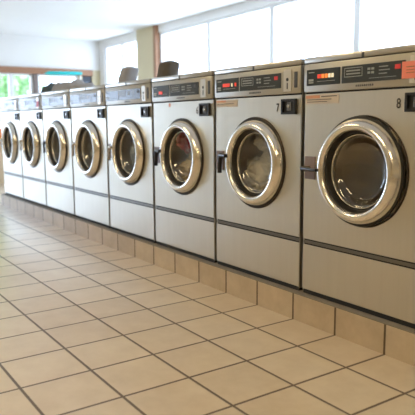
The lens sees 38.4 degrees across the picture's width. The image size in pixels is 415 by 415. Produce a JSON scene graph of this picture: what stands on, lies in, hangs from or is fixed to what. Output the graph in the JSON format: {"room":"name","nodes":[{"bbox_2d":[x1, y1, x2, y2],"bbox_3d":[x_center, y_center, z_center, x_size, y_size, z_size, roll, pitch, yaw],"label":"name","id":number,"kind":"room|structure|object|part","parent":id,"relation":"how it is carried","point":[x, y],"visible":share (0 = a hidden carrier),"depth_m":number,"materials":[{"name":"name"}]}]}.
{"room":"laundry","nodes":[
{"label":"laundry","id":0,"kind":"room"},
{"bbox_2d":[0,34,99,70],"bbox_3d":[-5.537,-1.735,10.568,7.800,2.870,0.200,-6,10,-34],"label":"wall","id":1,"kind":"structure","parent":0,"point":[15,50],"depth_m":11.89,"materials":[{"name":"white paint"}]},
{"bbox_2d":[0,73,32,96],"bbox_3d":[-3.987,-2.037,11.554,1.230,1.130,0.070,-6,10,-34],"label":"window","id":2,"kind":"structure","parent":1,"relation":"in","point":[10,75],"depth_m":11.60,"materials":[{"name":"white"}]},
{"bbox_2d":[33,74,37,93],"bbox_3d":[-3.436,-2.092,11.909,0.085,1.130,0.140,-6,10,-34],"label":"trim","id":3,"kind":"structure","parent":1,"relation":"attached to","point":[35,76],"depth_m":11.80,"materials":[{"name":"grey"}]},
{"bbox_2d":[0,66,92,75],"bbox_3d":[-5.478,-2.505,10.471,7.320,0.120,0.250,-6,10,-34],"label":"trim","id":4,"kind":"structure","parent":1,"relation":"attached to","point":[3,69],"depth_m":11.72,"materials":[{"name":"brown wood"}]},
{"bbox_2d":[38,74,77,92],"bbox_3d":[-3.053,-2.134,12.187,0.865,1.130,0.070,-6,10,-34],"label":"window","id":5,"kind":"structure","parent":1,"relation":"in","point":[46,75],"depth_m":12.02,"materials":[{"name":"white metal"}]},
{"bbox_2d":[82,76,91,82],"bbox_3d":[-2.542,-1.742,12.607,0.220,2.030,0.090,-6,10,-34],"label":"door","id":6,"kind":"structure","parent":1,"relation":"in","point":[87,79],"depth_m":12.45,"materials":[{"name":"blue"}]},
{"bbox_2d":[78,70,99,84],"bbox_3d":[-2.514,-1.749,12.654,0.480,2.270,0.202,-6,10,-34],"label":"trim","id":7,"kind":"structure","parent":1,"relation":"attached to","point":[95,78],"depth_m":12.51,"materials":[{"name":"beige paint"}]},
{"bbox_2d":[0,0,247,40],"bbox_3d":[-1.308,-2.362,4.227,8.200,0.120,15.200,-6,10,-34],"label":"ceiling","id":8,"kind":"structure","parent":0,"point":[89,20],"depth_m":9.39,"materials":[{"name":"paint"}]},
{"bbox_2d":[99,0,288,84],"bbox_3d":[2.001,-1.222,6.673,0.200,2.870,14.800,-6,10,-34],"label":"wall","id":9,"kind":"structure","parent":0,"point":[248,5],"depth_m":9.72,"materials":[{"name":"white paint"}]},
{"bbox_2d":[105,39,135,83],"bbox_3d":[-1.652,-2.414,11.825,0.070,1.670,1.540,-6,10,-34],"label":"window","id":10,"kind":"structure","parent":9,"relation":"in","point":[123,44],"depth_m":11.88,"materials":[{"name":"white metal"}]},
{"bbox_2d":[136,26,165,79],"bbox_3d":[-1.026,-1.885,10.998,0.250,2.750,0.640,-6,10,-34],"label":"pillar","id":11,"kind":"structure","parent":9,"relation":"attached to","point":[144,37],"depth_m":10.79,"materials":[{"name":"beige paint"}]},
{"bbox_2d":[153,25,159,77],"bbox_3d":[-0.865,-1.839,10.669,0.160,2.750,0.090,-6,10,-34],"label":"trim","id":12,"kind":"structure","parent":9,"relation":"attached to","point":[156,36],"depth_m":10.48,"materials":[{"name":"brown wood"}]},
{"bbox_2d":[160,0,363,70],"bbox_3d":[1.317,-1.816,7.531,0.070,1.670,7.510,-6,10,-34],"label":"window frame","id":13,"kind":"structure","parent":9,"relation":"in","point":[358,4],"depth_m":8.07,"materials":[{"name":"white metal"}]},
{"bbox_2d":[0,185,414,414],"bbox_3d":[-1.291,0.479,4.634,7.800,0.120,14.800,-6,10,-34],"label":"floor","id":14,"kind":"structure","parent":0,"point":[88,327],"depth_m":2.82,"materials":[{"name":"beige tile"}]},
{"bbox_2d":[0,143,4,184],"bbox_3d":[-3.794,-0.814,10.551,0.700,0.790,0.626,-6,10,-34],"label":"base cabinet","id":15,"kind":"object","parent":14,"relation":"on","point":[2,182],"visible":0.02,"depth_m":10.36,"materials":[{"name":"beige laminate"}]},
{"bbox_2d":[45,71,81,82],"bbox_3d":[-2.253,-1.218,9.484,0.685,1.874,0.440,-6,10,-34],"label":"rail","id":16,"kind":"object","parent":14,"relation":"on","point":[51,73],"visible":0.25,"depth_m":9.33,"materials":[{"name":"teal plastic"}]},
{"bbox_2d":[2,194,414,365],"bbox_3d":[0.344,0.325,4.184,0.899,0.006,9.453,-6,10,-34],"label":"trim","id":17,"kind":"structure","parent":14,"relation":"on","point":[301,293],"depth_m":3.50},
{"bbox_2d":[0,96,24,199],"bbox_3d":[-2.170,-0.773,7.574,0.794,1.235,0.774,-6,10,-34],"label":"washing machine","id":18,"kind":"object","parent":17,"relation":"on","point":[9,106],"visible":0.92,"depth_m":7.33,"materials":[{"name":"silver metal"}]},
{"bbox_3d":[-2.458,-0.802,7.364,0.046,0.499,0.499,-6,10,-34],"label":"door","id":19,"kind":"part","parent":18,"relation":"part of","materials":[{"name":"silver metal"}]},
{"bbox_3d":[-2.417,-1.249,7.271,0.006,0.080,0.364,-6,10,-34],"label":"display panel","id":20,"kind":"part","parent":18,"relation":"part of","materials":[{"name":"grey plastic"}]},
{"bbox_3d":[-2.431,-0.279,7.462,0.004,0.244,0.774,-6,10,-34],"label":"panel","id":21,"kind":"part","parent":18,"relation":"part of","materials":[{"name":"silver metal"}]},
{"bbox_3d":[-2.142,-0.175,7.676,0.694,0.022,0.766,-6,10,-34],"label":"frame","id":22,"kind":"part","parent":18,"relation":"part of","materials":[{"name":"black paint"}]},
{"bbox_2d":[18,93,47,206],"bbox_3d":[-1.718,-0.682,6.920,0.794,1.235,0.774,-6,10,-34],"label":"washing machine","id":23,"kind":"object","parent":17,"relation":"on","point":[30,105],"visible":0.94,"depth_m":6.69,"materials":[{"name":"silver metal"}]},
{"bbox_3d":[-2.138,-1.193,6.867,0.006,0.080,0.228,-6,10,-34],"label":"display panel","id":24,"kind":"part","parent":23,"relation":"part of","materials":[{"name":"white plastic"}]},
{"bbox_3d":[-2.006,-0.711,6.710,0.046,0.499,0.499,-6,10,-34],"label":"door","id":25,"kind":"part","parent":23,"relation":"part of","materials":[{"name":"silver metal"}]},
{"bbox_3d":[-1.965,-1.158,6.617,0.006,0.080,0.364,-6,10,-34],"label":"display panel","id":26,"kind":"part","parent":23,"relation":"part of","materials":[{"name":"grey plastic"}]},
{"bbox_3d":[-1.977,-0.324,6.791,0.005,0.017,0.770,-6,10,-34],"label":"seam trim","id":27,"kind":"part","parent":23,"relation":"part of","materials":[{"name":"grey metal"}]},
{"bbox_3d":[-1.980,-0.188,6.808,0.004,0.244,0.774,-6,10,-34],"label":"panel","id":28,"kind":"part","parent":23,"relation":"part of","materials":[{"name":"silver metal"}]},
{"bbox_3d":[-1.690,-0.084,7.023,0.694,0.022,0.766,-6,10,-34],"label":"frame","id":29,"kind":"part","parent":23,"relation":"part of","materials":[{"name":"black paint"}]},
{"bbox_2d":[41,89,75,216],"bbox_3d":[-1.266,-0.591,6.267,0.794,1.235,0.774,-6,10,-34],"label":"washing machine","id":30,"kind":"object","parent":17,"relation":"on","point":[57,116],"visible":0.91,"depth_m":6.04,"materials":[{"name":"silver metal"}]},
{"bbox_3d":[-1.686,-1.102,6.214,0.006,0.080,0.228,-6,10,-34],"label":"display panel","id":31,"kind":"part","parent":30,"relation":"part of","materials":[{"name":"white plastic"}]},
{"bbox_2d":[40,83,54,92],"bbox_3d":[-1.654,-1.287,6.387,0.244,0.112,0.245,-6,10,-34],"label":"folded cloth","id":32,"kind":"object","parent":30,"relation":"on","point":[48,88],"visible":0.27,"depth_m":6.29,"materials":[{"name":"black fabric"}]},
{"bbox_3d":[-1.555,-0.620,6.057,0.046,0.499,0.499,-6,10,-34],"label":"door","id":33,"kind":"part","parent":30,"relation":"part of","materials":[{"name":"silver metal"}]},
{"bbox_3d":[-1.513,-1.067,5.964,0.006,0.080,0.364,-6,10,-34],"label":"display panel","id":34,"kind":"part","parent":30,"relation":"part of","materials":[{"name":"grey plastic"}]},
{"bbox_3d":[-1.525,-0.233,6.138,0.005,0.017,0.770,-6,10,-34],"label":"seam trim","id":35,"kind":"part","parent":30,"relation":"part of","materials":[{"name":"grey"}]},
{"bbox_3d":[-1.528,-0.097,6.155,0.004,0.244,0.774,-6,10,-34],"label":"panel","id":36,"kind":"part","parent":30,"relation":"part of","materials":[{"name":"silver metal"}]},
{"bbox_3d":[-1.238,0.007,6.370,0.694,0.022,0.766,-6,10,-34],"label":"frame","id":37,"kind":"part","parent":30,"relation":"part of","materials":[{"name":"black paint"}]},
{"bbox_2d":[51,79,95,90],"bbox_3d":[-1.324,-1.221,5.913,0.244,0.112,0.749,-6,10,-34],"label":"folded cloth","id":38,"kind":"object","parent":30,"relation":"on","point":[77,83],"visible":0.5,"depth_m":5.79,"materials":[{"name":"grey fabric"}]},
{"bbox_2d":[70,84,110,227],"bbox_3d":[-0.815,-0.500,5.613,0.794,1.235,0.774,-6,10,-34],"label":"washing machine","id":39,"kind":"object","parent":17,"relation":"on","point":[88,105],"visible":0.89,"depth_m":5.39,"materials":[{"name":"silver metal"}]},
{"bbox_3d":[-1.268,-0.547,5.624,0.042,0.127,0.150,-2,8,-10],"label":"door handle","id":40,"kind":"part","parent":39,"relation":"part of","materials":[{"name":"silver metal"}]},
{"bbox_3d":[-1.234,-1.011,5.560,0.006,0.080,0.228,-6,10,-34],"label":"display panel","id":41,"kind":"part","parent":39,"relation":"part of","materials":[{"name":"grey plastic"}]},
{"bbox_3d":[-1.103,-0.529,5.404,0.046,0.499,0.499,-6,10,-34],"label":"door","id":42,"kind":"part","parent":39,"relation":"part of","materials":[{"name":"silver metal"}]},
{"bbox_3d":[-1.061,-0.976,5.310,0.006,0.080,0.364,-6,10,-34],"label":"display panel","id":43,"kind":"part","parent":39,"relation":"part of","materials":[{"name":"grey plastic"}]},
{"bbox_3d":[-1.073,-0.142,5.484,0.005,0.017,0.770,-6,10,-34],"label":"seam trim","id":44,"kind":"part","parent":39,"relation":"part of","materials":[{"name":"grey"}]},
{"bbox_3d":[-1.076,-0.006,5.502,0.004,0.244,0.774,-6,10,-34],"label":"panel","id":45,"kind":"part","parent":39,"relation":"part of","materials":[{"name":"silver metal"}]},
{"bbox_3d":[-0.786,0.098,5.716,0.694,0.022,0.766,-6,10,-34],"label":"frame","id":46,"kind":"part","parent":39,"relation":"part of","materials":[{"name":"black paint"}]},
{"bbox_3d":[-0.930,-0.946,5.118,0.006,0.116,0.060,-6,10,-34],"label":"coin slot plate","id":47,"kind":"part","parent":39,"relation":"part of","materials":[{"name":"grey metal"}]},
{"bbox_2d":[118,66,138,82],"bbox_3d":[-0.755,-1.229,5.640,0.160,0.200,0.249,-6,10,-34],"label":"sack","id":48,"kind":"object","parent":39,"relation":"on","point":[129,73],"visible":0.7,"depth_m":5.55,"materials":[{"name":"grey fabric"}]},
{"bbox_2d":[105,78,156,242],"bbox_3d":[-0.363,-0.409,4.960,0.794,1.235,0.774,-6,10,-34],"label":"washing machine","id":49,"kind":"object","parent":17,"relation":"on","point":[130,108],"visible":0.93,"depth_m":4.72,"materials":[{"name":"silver metal"}]},
{"bbox_3d":[-0.816,-0.456,4.971,0.042,0.127,0.150,-2,8,-10],"label":"door handle","id":50,"kind":"part","parent":49,"relation":"part of","materials":[{"name":"silver metal"}]},
{"bbox_3d":[-0.782,-0.920,4.907,0.006,0.080,0.228,-6,10,-34],"label":"display panel","id":51,"kind":"part","parent":49,"relation":"part of","materials":[{"name":"grey plastic"}]},
{"bbox_3d":[-0.651,-0.438,4.750,0.046,0.499,0.499,-6,10,-34],"label":"door","id":52,"kind":"part","parent":49,"relation":"part of","materials":[{"name":"silver metal"}]},
{"bbox_3d":[-0.610,-0.885,4.657,0.006,0.080,0.364,-6,10,-34],"label":"display panel","id":53,"kind":"part","parent":49,"relation":"part of","materials":[{"name":"grey plastic"}]},
{"bbox_3d":[-0.622,-0.051,4.831,0.005,0.017,0.770,-6,10,-34],"label":"seam trim","id":54,"kind":"part","parent":49,"relation":"part of","materials":[{"name":"grey metal"}]},
{"bbox_3d":[-0.624,0.085,4.848,0.004,0.244,0.774,-6,10,-34],"label":"panel","id":55,"kind":"part","parent":49,"relation":"part of","materials":[{"name":"silver metal"}]},
{"bbox_2d":[130,139,135,165],"bbox_3d":[-0.491,-0.451,4.906,0.251,0.434,0.439,-6,10,-34],"label":"garment","id":56,"kind":"object","parent":49,"relation":"in","point":[132,151],"visible":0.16,"depth_m":4.92,"materials":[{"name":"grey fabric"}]},
{"bbox_3d":[-0.335,0.189,5.063,0.694,0.022,0.766,-6,10,-34],"label":"frame","id":57,"kind":"part","parent":49,"relation":"part of","materials":[{"name":"black paint"}]},
{"bbox_3d":[-0.478,-0.855,4.464,0.006,0.116,0.060,-6,10,-34],"label":"coin slot plate","id":58,"kind":"part","parent":49,"relation":"part of","materials":[{"name":"grey metal"}]},
{"bbox_2d":[157,60,179,76],"bbox_3d":[-0.336,-1.140,5.038,0.156,0.190,0.223,-6,10,-34],"label":"sack","id":59,"kind":"object","parent":49,"relation":"on","point":[167,68],"visible":0.71,"depth_m":4.95,"materials":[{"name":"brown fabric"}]},
{"bbox_2d":[152,70,217,262],"bbox_3d":[0.089,-0.318,4.306,0.794,1.235,0.774,-6,10,-34],"label":"washing machine","id":60,"kind":"object","parent":17,"relation":"on","point":[186,211],"visible":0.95,"depth_m":4.06,"materials":[{"name":"silver metal"}]},
{"bbox_3d":[-0.372,-0.388,4.393,0.007,0.118,0.074,-6,10,-34],"label":"latch plate","id":61,"kind":"part","parent":60,"relation":"part of","materials":[{"name":"grey"}]},
{"bbox_3d":[-0.364,-0.365,4.317,0.042,0.127,0.150,-2,8,-10],"label":"door handle","id":62,"kind":"part","parent":60,"relation":"part of","materials":[{"name":"black"}]},
{"bbox_3d":[-0.331,-0.829,4.253,0.006,0.080,0.228,-6,10,-34],"label":"display panel","id":63,"kind":"part","parent":60,"relation":"part of","materials":[{"name":"black plastic"}]},
{"bbox_3d":[-0.199,-0.347,4.097,0.046,0.499,0.499,-6,10,-34],"label":"door","id":64,"kind":"part","parent":60,"relation":"part of","materials":[{"name":"silver metal"}]},
{"bbox_2d":[174,153,191,180],"bbox_3d":[-0.036,-0.259,4.271,0.259,0.275,0.419,-6,10,-34],"label":"garment","id":65,"kind":"object","parent":60,"relation":"in","point":[183,171],"visible":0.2,"depth_m":4.27,"materials":[{"name":"beige fabric"}]},
{"bbox_2d":[176,132,191,154],"bbox_3d":[-0.126,-0.496,4.324,0.209,0.225,0.138,-6,10,-34],"label":"garment","id":66,"kind":"object","parent":60,"relation":"in","point":[182,141],"visible":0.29,"depth_m":4.27,"materials":[{"name":"red fabric"}]},
{"bbox_3d":[-0.158,-0.794,4.003,0.006,0.080,0.364,-6,10,-34],"label":"display panel","id":67,"kind":"part","parent":60,"relation":"part of","materials":[{"name":"black plastic"}]},
{"bbox_3d":[-0.172,0.176,4.195,0.004,0.244,0.774,-6,10,-34],"label":"panel","id":68,"kind":"part","parent":60,"relation":"part of","materials":[{"name":"silver metal"}]},
{"bbox_3d":[-0.170,0.040,4.178,0.005,0.017,0.770,-6,10,-34],"label":"seam trim","id":69,"kind":"part","parent":60,"relation":"part of","materials":[{"name":"grey metal"}]},
{"bbox_3d":[0.117,0.280,4.409,0.694,0.022,0.766,-6,10,-34],"label":"frame","id":70,"kind":"part","parent":60,"relation":"part of","materials":[{"name":"black paint"}]},
{"bbox_3d":[-0.026,-0.764,3.811,0.006,0.116,0.060,-6,10,-34],"label":"coin slot plate","id":71,"kind":"part","parent":60,"relation":"part of","materials":[{"name":"grey metal"}]},
{"bbox_2d":[215,59,305,290],"bbox_3d":[0.541,-0.227,3.653,0.794,1.235,0.774,-6,10,-34],"label":"washing machine","id":72,"kind":"object","parent":17,"relation":"on","point":[260,234],"visible":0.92,"depth_m":3.40,"materials":[{"name":"silver metal"}]},
{"bbox_3d":[0.080,-0.297,3.740,0.007,0.118,0.074,-6,10,-34],"label":"latch plate","id":73,"kind":"part","parent":72,"relation":"part of","materials":[{"name":"grey"}]},
{"bbox_3d":[0.087,-0.274,3.664,0.042,0.127,0.150,-2,8,-10],"label":"door handle","id":74,"kind":"part","parent":72,"relation":"part of","materials":[{"name":"black"}]},
{"bbox_3d":[0.121,-0.738,3.600,0.006,0.080,0.228,-6,10,-34],"label":"display panel","id":75,"kind":"part","parent":72,"relation":"part of","materials":[{"name":"black plastic"}]},
{"bbox_3d":[0.252,-0.257,3.443,0.046,0.499,0.499,-6,10,-34],"label":"door","id":76,"kind":"part","parent":72,"relation":"part of","materials":[{"name":"silver metal"}]},
{"bbox_2d":[243,150,270,191],"bbox_3d":[0.426,-0.191,3.611,0.271,0.323,0.453,-6,10,-34],"label":"blanket","id":77,"kind":"object","parent":72,"relation":"in","point":[258,171],"visible":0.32,"depth_m":3.58,"materials":[{"name":"grey fabric"}]},
{"bbox_2d":[253,134,268,151],"bbox_3d":[0.390,-0.411,3.579,0.242,0.171,0.206,4,9,27],"label":"towel","id":78,"kind":"object","parent":77,"relation":"on","point":[260,142],"visible":0.2,"depth_m":3.56,"materials":[{"name":"white fabric"}]},
{"bbox_3d":[0.282,0.131,3.524,0.005,0.017,0.770,-6,10,-34],"label":"seam trim","id":79,"kind":"part","parent":72,"relation":"part of","materials":[{"name":"grey metal"}]},
{"bbox_3d":[0.279,0.267,3.541,0.004,0.244,0.774,-6,10,-34],"label":"panel","id":80,"kind":"part","parent":72,"relation":"part of","materials":[{"name":"silver metal"}]},
{"bbox_3d":[0.294,-0.703,3.350,0.006,0.080,0.364,-6,10,-34],"label":"display panel","id":81,"kind":"part","parent":72,"relation":"part of","materials":[{"name":"black plastic"}]},
{"bbox_3d":[0.569,0.371,3.756,0.694,0.022,0.766,-6,10,-34],"label":"frame","id":82,"kind":"part","parent":72,"relation":"part of","materials":[{"name":"black paint"}]},
{"bbox_3d":[0.425,-0.673,3.157,0.006,0.116,0.060,-6,10,-34],"label":"coin slot plate","id":83,"kind":"part","parent":72,"relation":"part of","materials":[{"name":"grey metal"}]},
{"bbox_2d":[300,44,414,328],"bbox_3d":[0.991,-0.136,2.998,0.798,1.235,0.774,-6,10,-34],"label":"washing machine","id":84,"kind":"object","parent":17,"relation":"on","point":[358,168],"visible":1,"depth_m":2.83,"materials":[{"name":"silver metal"}]},
{"bbox_3d":[0.524,-0.195,3.028,0.052,0.027,0.152,-3,8,-15],"label":"door handle","id":85,"kind":"part","parent":84,"relation":"part of","materials":[{"name":"black"}]},
{"bbox_3d":[0.532,-0.206,3.086,0.007,0.118,0.074,-6,10,-34],"label":"latch plate","id":86,"kind":"part","parent":84,"relation":"part of","materials":[{"name":"grey"}]},
{"bbox_3d":[0.573,-0.647,2.947,0.006,0.080,0.228,-6,10,-34],"label":"display panel","id":87,"kind":"part","parent":84,"relation":"part of","materials":[{"name":"black plastic"}]},
{"bbox_3d":[0.731,0.358,2.888,0.004,0.244,0.774,-6,10,-34],"label":"panel","id":88,"kind":"part","parent":84,"relation":"part of","materials":[{"name":"silver metal"}]},
{"bbox_3d":[0.688,-0.166,2.794,0.046,0.499,0.499,-6,10,-34],"label":"door","id":89,"kind":"part","parent":84,"relation":"part of","materials":[{"name":"silver metal"}]},
{"bbox_3d":[1.021,0.462,3.102,0.694,0.022,0.766,-6,10,-34],"label":"frame","id":90,"kind":"part","parent":84,"relation":"part of","materials":[{"name":"black paint"}]},
{"bbox_3d":[0.734,0.222,2.871,0.005,0.017,0.770,-6,10,-34],"label":"seam trim","id":91,"kind":"part","parent":84,"relation":"part of","materials":[{"name":"grey metal"}]},
{"bbox_3d":[0.746,-0.612,2.696,0.006,0.080,0.364,-6,10,-34],"label":"display panel","id":92,"kind":"part","parent":84,"relation":"part of","materials":[{"name":"black plastic"}]},
{"bbox_3d":[0.877,-0.582,2.504,0.006,0.116,0.060,-6,10,-34],"label":"coin slot plate","id":93,"kind":"part","parent":84,"relation":"part of","materials":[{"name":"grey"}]},
{"label":"outside","id":94,"kind":"structure","parent":0,"visible":0},
{"bbox_3d":[-11.320,-2.191,24.769,55.000,0.170,29.550,-6,10,-34],"label":"ground","id":95,"kind":"structure","parent":94,"visible":0},
{"bbox_2d":[0,75,39,116],"bbox_3d":[-6.787,-3.654,18.238,3.246,4.543,3.206,-6,10,-34],"label":"tree","id":96,"kind":"object","parent":95,"relation":"on","point":[20,82],"visible":0.22,"depth_m":17.79,"materials":[{"name":"green plant"}]},
{"bbox_2d":[0,76,43,122],"bbox_3d":[-7.677,-4.541,22.793,2.765,5.015,2.974,2,8,14],"label":"tree","id":97,"kind":"object","parent":95,"relation":"on","point":[41,86],"visible":0.02,"depth_m":22.82,"materials":[{"name":"green plant"}]}
]}

